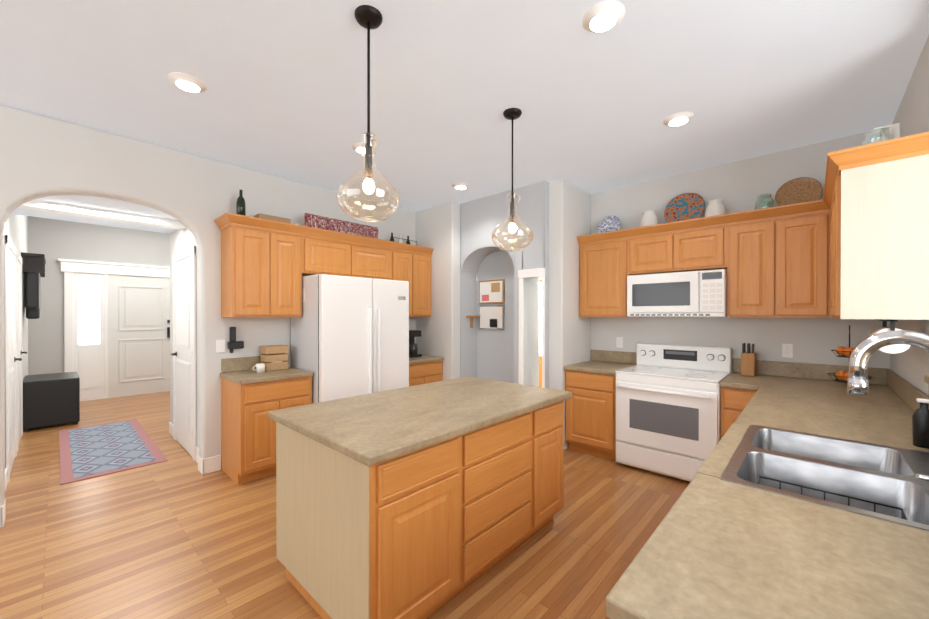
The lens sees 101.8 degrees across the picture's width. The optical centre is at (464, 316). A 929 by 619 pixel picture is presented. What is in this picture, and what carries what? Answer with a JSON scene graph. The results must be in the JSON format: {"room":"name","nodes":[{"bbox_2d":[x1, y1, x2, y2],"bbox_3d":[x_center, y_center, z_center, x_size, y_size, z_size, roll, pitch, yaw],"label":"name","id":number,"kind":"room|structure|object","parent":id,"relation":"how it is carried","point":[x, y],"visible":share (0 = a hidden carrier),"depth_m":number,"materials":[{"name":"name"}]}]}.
{"room":"kitchen","nodes":[
{"label":"kitchen","id":0,"kind":"room"},
{"bbox_2d":[4,214,27,467],"bbox_3d":[-5.193,-0.212,4.287,4.980,3.300,0.150,0,0,43],"label":"wall","id":1,"kind":"structure","parent":0,"point":[16,229],"depth_m":4.85,"materials":[{"name":"paint"}]},
{"bbox_2d":[5,235,21,483],"bbox_3d":[-4.268,0.370,3.581,0.960,2.140,0.062,0,0,43],"label":"hall door","id":2,"kind":"structure","parent":1,"relation":"in","point":[11,358],"depth_m":3.42,"materials":[{"name":"white wood"}]},
{"bbox_2d":[16,250,26,451],"bbox_3d":[-5.039,0.368,4.293,0.860,2.140,0.062,0,0,43],"label":"hall door","id":3,"kind":"structure","parent":1,"relation":"in","point":[20,352],"depth_m":4.23,"materials":[{"name":"white wood"}]},
{"bbox_2d":[21,252,45,318],"bbox_3d":[-5.856,-0.385,5.138,0.950,0.840,0.198,0,0,43],"label":"rail","id":4,"kind":"object","parent":1,"relation":"attached to","point":[33,267],"visible":0.96,"depth_m":4.87,"materials":[{"name":"black wood"}]},
{"bbox_2d":[28,216,169,374],"bbox_3d":[-5.949,-0.221,7.027,0.150,3.300,2.850,0,0,43],"label":"wall","id":5,"kind":"structure","parent":0,"point":[53,240],"depth_m":6.19,"materials":[{"name":"paint"}]},
{"bbox_2d":[58,258,169,400],"bbox_3d":[-6.043,0.245,6.755,0.080,2.370,1.680,0,0,43],"label":"front door","id":6,"kind":"structure","parent":5,"relation":"in","point":[116,329],"depth_m":6.66,"materials":[{"name":"white wood"}]},
{"bbox_2d":[11,195,186,233],"bbox_3d":[-4.175,-1.406,5.385,4.980,0.920,3.150,0,0,43],"label":"ceiling","id":7,"kind":"structure","parent":0,"point":[101,211],"depth_m":3.57,"materials":[{"name":"paint"}]},
{"bbox_2d":[170,228,198,447],"bbox_3d":[-3.050,-0.212,4.212,1.730,3.300,0.150,0,0,43],"label":"wall","id":8,"kind":"structure","parent":0,"point":[181,240],"depth_m":4.16,"materials":[{"name":"paint"}]},
{"bbox_2d":[171,246,196,460],"bbox_3d":[-3.060,0.368,4.077,1.000,2.140,0.062,0,0,43],"label":"hall door","id":9,"kind":"structure","parent":8,"relation":"in","point":[184,358],"depth_m":4.02,"materials":[{"name":"white wood"}]},
{"bbox_2d":[0,105,415,506],"bbox_3d":[-3.217,-0.007,2.646,0.150,2.900,7.620,0,0,43],"label":"wall","id":10,"kind":"structure","parent":0,"point":[41,156],"depth_m":3.37,"materials":[{"name":"paint"}]},
{"bbox_2d":[0,422,220,527],"bbox_3d":[-5.843,1.371,3.357,4.994,0.140,5.095,0,0,43],"label":"baseboard","id":11,"kind":"structure","parent":10,"relation":"attached to","point":[209,465],"depth_m":3.47,"materials":[{"name":"white"}]},
{"bbox_2d":[216,340,224,352],"bbox_3d":[-2.285,0.280,3.538,0.006,0.120,0.075,0,0,43],"label":"electrical outlet","id":12,"kind":"object","parent":10,"relation":"attached to","point":[220,346],"visible":1,"depth_m":3.53,"materials":[{"name":"white plastic"}]},
{"bbox_2d":[227,327,243,352],"bbox_3d":[-2.189,0.225,3.610,0.047,0.250,0.130,0,0,43],"label":"phone","id":13,"kind":"object","parent":10,"relation":"attached to","point":[233,343],"visible":1,"depth_m":3.58,"materials":[{"name":"black plastic"}]},
{"bbox_2d":[218,212,273,316],"bbox_3d":[-2.053,-0.442,3.538,0.342,0.904,0.313,0,0,43],"label":"upper cabinet","id":14,"kind":"object","parent":10,"relation":"attached to","point":[266,265],"depth_m":3.42,"materials":[{"name":"brown wood"}]},
{"bbox_2d":[236,190,245,215],"bbox_3d":[-2.081,-1.021,3.512,0.074,0.310,0.074,0,0,43],"label":"wine bottle","id":15,"kind":"object","parent":14,"relation":"on","point":[240,206],"visible":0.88,"depth_m":3.49,"materials":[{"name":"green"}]},
{"bbox_2d":[254,213,290,223],"bbox_3d":[-1.906,-0.924,3.746,0.140,0.115,0.300,0,0,43],"label":"gift box","id":16,"kind":"object","parent":14,"relation":"on","point":[273,218],"visible":0.44,"depth_m":3.69,"materials":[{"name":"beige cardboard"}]},
{"bbox_2d":[274,221,305,316],"bbox_3d":[-1.843,-0.443,3.765,0.342,0.904,0.307,0,0,43],"label":"upper cabinet","id":17,"kind":"object","parent":10,"relation":"attached to","point":[289,239],"depth_m":3.66,"materials":[{"name":"brown wood"}]},
{"bbox_2d":[306,226,353,276],"bbox_3d":[-1.556,-0.666,4.076,0.342,0.459,0.540,0,0,43],"label":"upper cabinet","id":18,"kind":"object","parent":10,"relation":"attached to","point":[328,252],"depth_m":3.97,"materials":[{"name":"brown wood"}]},
{"bbox_2d":[305,213,377,238],"bbox_3d":[-1.334,-0.963,4.184,0.025,0.190,0.880,0,0,43],"label":"sign","id":19,"kind":"object","parent":18,"relation":"on","point":[326,223],"visible":0.6,"depth_m":4.13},
{"bbox_2d":[354,236,393,279],"bbox_3d":[-1.189,-0.667,4.472,0.342,0.459,0.540,0,0,43],"label":"upper cabinet","id":20,"kind":"object","parent":10,"relation":"attached to","point":[373,257],"depth_m":4.37,"materials":[{"name":"brown wood"}]},
{"bbox_2d":[394,242,413,315],"bbox_3d":[-0.894,-0.446,4.793,0.342,0.904,0.330,0,0,43],"label":"upper cabinet","id":21,"kind":"object","parent":10,"relation":"attached to","point":[403,253],"depth_m":4.72,"materials":[{"name":"brown wood"}]},
{"bbox_2d":[390,233,416,243],"bbox_3d":[-0.810,-0.965,4.884,0.105,0.190,0.430,0,0,43],"label":"wine rack","id":22,"kind":"object","parent":21,"relation":"on","point":[400,240],"visible":0.6,"depth_m":4.87,"materials":[{"name":"black"}]},
{"bbox_2d":[414,245,433,315],"bbox_3d":[-0.672,-0.447,5.033,0.342,0.904,0.325,0,0,43],"label":"upper cabinet","id":23,"kind":"object","parent":10,"relation":"attached to","point":[422,256],"depth_m":4.92,"materials":[{"name":"brown wood"}]},
{"bbox_2d":[0,391,689,618],"bbox_3d":[-1.817,1.465,3.658,14.000,0.050,11.000,0,0,43],"label":"floor","id":24,"kind":"structure","parent":0,"point":[177,535],"depth_m":2.41,"materials":[{"name":"brown wood"}]},
{"bbox_2d":[23,372,79,431],"bbox_3d":[-5.585,1.125,5.105,0.800,0.620,0.505,0,0,43],"label":"bench","id":25,"kind":"object","parent":24,"relation":"on","point":[52,399],"visible":0.85,"depth_m":4.85,"materials":[{"name":"black plastic"}]},
{"bbox_2d":[59,419,167,484],"bbox_3d":[-4.009,1.433,4.233,2.200,0.010,0.730,0,0,43],"label":"rug","id":26,"kind":"object","parent":24,"relation":"on","point":[89,452],"visible":0.93,"depth_m":4.01,"materials":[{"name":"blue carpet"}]},
{"bbox_2d":[220,354,443,484],"bbox_3d":[-1.276,0.918,4.207,0.582,1.040,2.367,0,0,43],"label":"base cabinet","id":27,"kind":"object","parent":24,"relation":"on","point":[251,398],"depth_m":3.35,"materials":[{"name":"brown wood"}]},
{"bbox_2d":[253,363,264,372],"bbox_3d":[-1.937,0.489,3.555,0.080,0.080,0.108,0,0,43],"label":"mug","id":28,"kind":"object","parent":27,"relation":"on","point":[260,367],"visible":1,"depth_m":3.53,"materials":[{"name":"white ceramic"}]},
{"bbox_2d":[261,345,287,370],"bbox_3d":[-1.896,0.410,3.761,0.160,0.235,0.210,0,0,43],"label":"crate","id":29,"kind":"object","parent":27,"relation":"on","point":[274,357],"visible":0.98,"depth_m":3.70,"materials":[{"name":"brown wood"}]},
{"bbox_2d":[409,330,421,357],"bbox_3d":[-0.700,0.354,4.923,0.240,0.340,0.180,0,0,43],"label":"coffee maker","id":30,"kind":"object","parent":27,"relation":"on","point":[413,349],"visible":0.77,"depth_m":4.85,"materials":[{"name":"black plastic"}]},
{"bbox_2d":[291,274,408,403],"bbox_3d":[-1.216,0.508,4.132,0.735,1.820,1.053,0,0,43],"label":"fridge","id":31,"kind":"object","parent":24,"relation":"on","point":[349,336],"visible":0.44,"depth_m":3.80,"materials":[{"name":"white painted metal"}]},
{"bbox_2d":[276,400,563,618],"bbox_3d":[-0.169,1.007,2.368,0.930,0.876,1.585,0,0,43],"label":"kitchen island","id":32,"kind":"object","parent":24,"relation":"on","point":[424,501],"depth_m":1.79,"materials":[{"name":"wood"}]},
{"bbox_2d":[268,376,571,467],"bbox_3d":[-0.171,0.549,2.372,1.000,0.040,1.650,0,0,43],"label":"island countertop","id":33,"kind":"structure","parent":32,"relation":"on","point":[371,429],"depth_m":2.04,"materials":[{"name":"beige stone"}]},
{"bbox_2d":[539,349,541,386],"bbox_3d":[1.290,0.931,6.282,0.940,1.001,0.615,0,0,43],"label":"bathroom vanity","id":34,"kind":"object","parent":24,"relation":"on","point":[540,367],"depth_m":5.96,"materials":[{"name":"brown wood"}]},
{"bbox_2d":[564,349,636,459],"bbox_3d":[1.488,0.919,4.083,0.549,1.040,0.682,0,0,43],"label":"base cabinet","id":35,"kind":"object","parent":24,"relation":"on","point":[590,413],"depth_m":3.87,"materials":[{"name":"brown wood"}]},
{"bbox_2d":[615,343,731,481],"bbox_3d":[1.960,0.853,3.567,0.840,1.115,0.744,0,0,43],"label":"stove","id":36,"kind":"object","parent":24,"relation":"on","point":[668,410],"visible":0.98,"depth_m":3.39,"materials":[{"name":"white enameled metal"},{"name":"dark glass"}]},
{"bbox_2d":[606,360,928,618],"bbox_3d":[1.766,0.886,1.817,0.734,1.119,3.632,0,0,43],"label":"countertop","id":37,"kind":"structure","parent":24,"relation":"on","point":[714,547],"depth_m":0.91,"materials":[{"name":"beige stone"}]},
{"bbox_2d":[741,343,756,376],"bbox_3d":[2.556,0.387,3.392,0.100,0.285,0.150,0,0,43],"label":"knife block","id":38,"kind":"object","parent":37,"relation":"on","point":[748,363],"visible":1,"depth_m":3.35,"materials":[{"name":"brown wood"}]},
{"bbox_2d":[720,424,928,530],"bbox_3d":[1.345,0.633,1.346,0.600,0.200,0.840,0,0,43],"label":"sink","id":39,"kind":"object","parent":37,"relation":"in","point":[880,474],"visible":0.58,"depth_m":1.39,"materials":[{"name":"silver metal"}]},
{"bbox_2d":[757,476,907,519],"bbox_3d":[1.175,0.667,1.228,0.366,0.104,0.282,0,0,43],"label":"dish rack","id":40,"kind":"object","parent":39,"relation":"in","point":[903,515],"visible":0.15,"depth_m":1.31,"materials":[{"name":"black metal"}]},
{"bbox_2d":[828,325,872,382],"bbox_3d":[2.954,0.299,2.895,0.246,0.463,0.246,0,0,43],"label":"fruit basket","id":41,"kind":"object","parent":37,"relation":"on","point":[841,351],"visible":0.58,"depth_m":2.91,"materials":[{"name":"orange food"}]},
{"bbox_2d":[847,330,928,480],"bbox_3d":[1.401,0.291,1.176,0.275,0.484,0.430,0,0,43],"label":"faucet","id":42,"kind":"object","parent":37,"relation":"on","point":[864,350],"visible":1,"depth_m":1.35,"materials":[{"name":"silver metal"}]},
{"bbox_2d":[912,398,928,448],"bbox_3d":[1.889,0.438,1.551,0.064,0.195,0.064,0,0,43],"label":"soap bottle","id":43,"kind":"object","parent":37,"relation":"on","point":[920,425],"visible":1,"depth_m":1.54,"materials":[{"name":"black plastic"}]},
{"bbox_2d":[416,201,459,379],"bbox_3d":[-0.306,-0.015,5.266,0.870,2.900,0.500,0,0,43],"label":"wall","id":44,"kind":"structure","parent":0,"point":[438,229],"depth_m":4.89,"materials":[{"name":"paint"}]},
{"bbox_2d":[0,0,928,211],"bbox_3d":[-0.215,-1.500,0.534,7.420,0.100,8.600,0,0,43],"label":"ceiling","id":45,"kind":"structure","parent":0,"point":[284,95],"depth_m":2.34,"materials":[{"name":"paint"}]},
{"bbox_2d":[168,72,206,91],"bbox_3d":[-1.724,-1.443,2.350,0.200,0.024,0.200,0,0,43],"label":"recessed light","id":46,"kind":"object","parent":45,"relation":"in","point":[187,82],"visible":1,"depth_m":2.32,"materials":[{"name":"white"}]},
{"bbox_2d":[352,143,374,153],"bbox_3d":[-0.875,-1.446,3.268,0.200,0.024,0.200,0,0,43],"label":"recessed light","id":47,"kind":"object","parent":45,"relation":"in","point":[357,147],"visible":0.42,"depth_m":3.23,"materials":[{"name":"white"}]},
{"bbox_2d":[336,5,399,222],"bbox_3d":[-0.464,-0.957,1.828,0.302,0.994,0.302,0,0,43],"label":"pendant light","id":48,"kind":"object","parent":45,"relation":"hanging from","point":[368,17],"visible":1,"depth_m":1.81,"materials":[{"name":"clear glass"}]},
{"bbox_2d":[452,182,469,188],"bbox_3d":[-0.042,-1.449,4.214,0.200,0.024,0.200,0,0,43],"label":"recessed light","id":49,"kind":"object","parent":45,"relation":"in","point":[460,185],"visible":1,"depth_m":4.18,"materials":[{"name":"white"}]},
{"bbox_2d":[491,108,533,251],"bbox_3d":[0.343,-0.960,2.702,0.302,0.994,0.302,0,0,43],"label":"pendant light","id":50,"kind":"object","parent":45,"relation":"hanging from","point":[512,114],"visible":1,"depth_m":2.68,"materials":[{"name":"clear glass"}]},
{"bbox_2d":[582,1,624,32],"bbox_3d":[0.675,-1.442,1.836,0.200,0.024,0.200,0,0,43],"label":"recessed light","id":51,"kind":"object","parent":45,"relation":"in","point":[604,16],"visible":0.98,"depth_m":1.81,"materials":[{"name":"white"}]},
{"bbox_2d":[663,112,693,125],"bbox_3d":[1.578,-1.445,2.785,0.200,0.024,0.200,0,0,43],"label":"recessed light","id":52,"kind":"object","parent":45,"relation":"in","point":[679,119],"visible":1,"depth_m":2.75,"materials":[{"name":"white"}]},
{"bbox_2d":[460,181,548,387],"bbox_3d":[0.501,-0.013,4.615,1.300,2.900,0.320,0,0,43],"label":"wall","id":53,"kind":"structure","parent":0,"point":[481,219],"depth_m":4.41,"materials":[{"name":"paint"}]},
{"bbox_2d":[466,316,479,327],"bbox_3d":[0.118,0.073,5.024,0.078,0.165,0.200,0,0,43],"label":"shelf bracket","id":54,"kind":"object","parent":53,"relation":"attached to","point":[471,321],"visible":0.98,"depth_m":5.03,"materials":[{"name":"brown wood"}]},
{"bbox_2d":[518,268,544,387],"bbox_3d":[0.738,0.458,4.168,0.347,1.960,0.014,0,0,43],"label":"door frame","id":55,"kind":"structure","parent":53,"relation":"attached to","point":[529,273],"depth_m":4.21,"materials":[{"name":"white wood"}]},
{"bbox_2d":[476,250,541,386],"bbox_3d":[1.063,0.158,5.717,2.270,2.550,2.060,0,0,43],"label":"wall","id":56,"kind":"structure","parent":0,"point":[495,355],"depth_m":4.89,"materials":[{"name":"paint"}]},
{"bbox_2d":[479,305,504,329],"bbox_3d":[0.348,0.016,4.951,0.420,0.320,0.032,0,0,43],"label":"board","id":57,"kind":"object","parent":56,"relation":"attached to","point":[491,317],"visible":0.94,"depth_m":4.93,"materials":[{"name":"white metal"}]},
{"bbox_2d":[479,279,504,303],"bbox_3d":[0.351,-0.319,4.953,0.420,0.310,0.024,0,0,43],"label":"board","id":58,"kind":"object","parent":56,"relation":"attached to","point":[491,291],"visible":1,"depth_m":4.93,"materials":[{"name":"white paper"}]},
{"bbox_2d":[539,287,541,337],"bbox_3d":[1.496,-0.070,6.503,0.900,0.900,0.013,0,0,43],"label":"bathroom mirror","id":59,"kind":"object","parent":56,"relation":"attached to","point":[540,312],"depth_m":6.64,"materials":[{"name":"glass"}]},
{"bbox_2d":[549,179,590,449],"bbox_3d":[1.206,-0.012,4.332,0.200,2.900,0.700,0,0,43],"label":"wall","id":60,"kind":"structure","parent":0,"point":[569,223],"depth_m":4.10,"materials":[{"name":"paint"}]},
{"bbox_2d":[591,132,889,372],"bbox_3d":[2.482,-0.010,3.731,2.890,2.900,0.150,0,0,43],"label":"wall","id":61,"kind":"structure","parent":0,"point":[739,186],"depth_m":3.55,"materials":[{"name":"paint"}]},
{"bbox_2d":[577,229,628,316],"bbox_3d":[1.604,-0.444,4.202,0.552,0.905,0.342,0,0,43],"label":"upper cabinet","id":62,"kind":"object","parent":61,"relation":"attached to","point":[603,257],"depth_m":4.06,"materials":[{"name":"brown wood"}]},
{"bbox_2d":[598,216,619,232],"bbox_3d":[1.640,-1.003,4.268,0.260,0.269,0.101,0,0,43],"label":"plate","id":63,"kind":"object","parent":62,"relation":"on","point":[609,223],"visible":0.73,"depth_m":4.28,"materials":[{"name":"blue ceramic"}]},
{"bbox_2d":[616,337,622,347],"bbox_3d":[1.762,0.298,4.287,0.072,0.120,0.009,0,0,43],"label":"electrical outlet","id":64,"kind":"object","parent":61,"relation":"attached to","point":[619,342],"visible":1,"depth_m":4.28,"materials":[{"name":"white plastic"}]},
{"bbox_2d":[629,222,672,275],"bbox_3d":[1.959,-0.666,3.874,0.414,0.459,0.342,0,0,43],"label":"upper cabinet","id":65,"kind":"object","parent":61,"relation":"attached to","point":[651,246],"depth_m":3.74,"materials":[{"name":"brown wood"}]},
{"bbox_2d":[640,210,657,226],"bbox_3d":[1.916,-0.979,3.918,0.170,0.225,0.170,0,0,43],"label":"ceramic jar","id":66,"kind":"object","parent":65,"relation":"on","point":[648,217],"visible":0.73,"depth_m":3.86,"materials":[{"name":"white ceramic"}]},
{"bbox_2d":[673,214,728,271],"bbox_3d":[2.267,-0.665,3.589,0.426,0.459,0.342,0,0,43],"label":"upper cabinet","id":67,"kind":"object","parent":61,"relation":"attached to","point":[699,244],"depth_m":3.45,"materials":[{"name":"brown wood"}]},
{"bbox_2d":[627,269,726,316],"bbox_3d":[2.093,-0.205,3.707,0.834,0.420,0.407,0,0,43],"label":"microwave","id":68,"kind":"object","parent":67,"relation":"attached to","point":[702,293],"visible":1,"depth_m":3.52,"materials":[{"name":"white plastic"},{"name":"dark glass"}]},
{"bbox_2d":[664,193,704,222],"bbox_3d":[2.186,-1.050,3.754,0.360,0.366,0.113,0,0,43],"label":"plate","id":69,"kind":"object","parent":67,"relation":"on","point":[684,206],"visible":0.83,"depth_m":3.76,"materials":[{"name":"multicoloured ceramic"}]},
{"bbox_2d":[705,199,725,216],"bbox_3d":[2.342,-0.975,3.524,0.165,0.218,0.165,0,0,43],"label":"ceramic jar","id":70,"kind":"object","parent":67,"relation":"on","point":[715,207],"visible":0.75,"depth_m":3.47,"materials":[{"name":"white ceramic"}]},
{"bbox_2d":[722,359,740,380],"bbox_3d":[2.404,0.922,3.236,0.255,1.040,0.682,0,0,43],"label":"backsplash","id":71,"kind":"structure","parent":61,"relation":"attached to","point":[736,362],"depth_m":3.54,"materials":[{"name":"beige stone"}]},
{"bbox_2d":[725,206,776,317],"bbox_3d":[2.545,-0.441,3.333,0.330,0.905,0.342,0,0,43],"label":"upper cabinet","id":72,"kind":"object","parent":61,"relation":"attached to","point":[752,270],"depth_m":3.19,"materials":[{"name":"brown wood"}]},
{"bbox_2d":[754,194,774,209],"bbox_3d":[2.606,-0.959,3.280,0.143,0.188,0.143,0,0,43],"label":"jar","id":73,"kind":"object","parent":72,"relation":"on","point":[764,201],"visible":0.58,"depth_m":3.23,"materials":[{"name":"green glass"}]},
{"bbox_2d":[782,344,792,357],"bbox_3d":[2.827,0.301,3.303,0.072,0.120,0.009,0,0,43],"label":"electrical outlet","id":74,"kind":"object","parent":61,"relation":"attached to","point":[787,350],"visible":1,"depth_m":3.30,"materials":[{"name":"white plastic"}]},
{"bbox_2d":[777,196,828,317],"bbox_3d":[2.791,-0.440,3.105,0.340,0.905,0.342,0,0,43],"label":"upper cabinet","id":75,"kind":"object","parent":61,"relation":"attached to","point":[800,226],"depth_m":2.99,"materials":[{"name":"brown wood"}]},
{"bbox_2d":[775,177,822,205],"bbox_3d":[2.813,-1.019,3.180,0.300,0.308,0.106,0,0,43],"label":"plate","id":76,"kind":"object","parent":75,"relation":"on","point":[800,190],"visible":0.73,"depth_m":3.18,"materials":[{"name":"brown wicker"}]},
{"bbox_2d":[890,35,928,395],"bbox_3d":[0.532,0.003,-0.288,0.300,2.900,8.400,0,0,43],"label":"wall","id":77,"kind":"structure","parent":0,"point":[910,364],"depth_m":2.18,"materials":[{"name":"paint"}]},
{"bbox_2d":[829,132,928,319],"bbox_3d":[2.331,-0.437,2.134,0.342,0.905,0.499,0,0,43],"label":"upper cabinet","id":78,"kind":"object","parent":77,"relation":"attached to","point":[853,243],"depth_m":1.95,"materials":[{"name":"brown wood"}]},
{"bbox_2d":[861,123,900,145],"bbox_3d":[2.279,-0.956,2.064,0.150,0.190,0.149,0,0,43],"label":"jar","id":79,"kind":"object","parent":78,"relation":"on","point":[887,132],"visible":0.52,"depth_m":2.05,"materials":[{"name":"clear glass"}]},
{"bbox_2d":[868,319,910,353],"bbox_3d":[2.308,0.105,2.055,0.132,0.175,0.304,0,0,43],"label":"paper towel holder","id":80,"kind":"object","parent":78,"relation":"attached to","point":[895,348],"visible":0.31,"depth_m":1.96,"materials":[{"name":"white"}]},
{"bbox_2d":[924,375,928,383],"bbox_3d":[1.643,0.308,0.897,0.395,0.040,2.245,0,0,43],"label":"bar ledge","id":81,"kind":"object","parent":77,"relation":"on","point":[926,378],"visible":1,"depth_m":1.81,"materials":[{"name":"laminate"}]}
]}

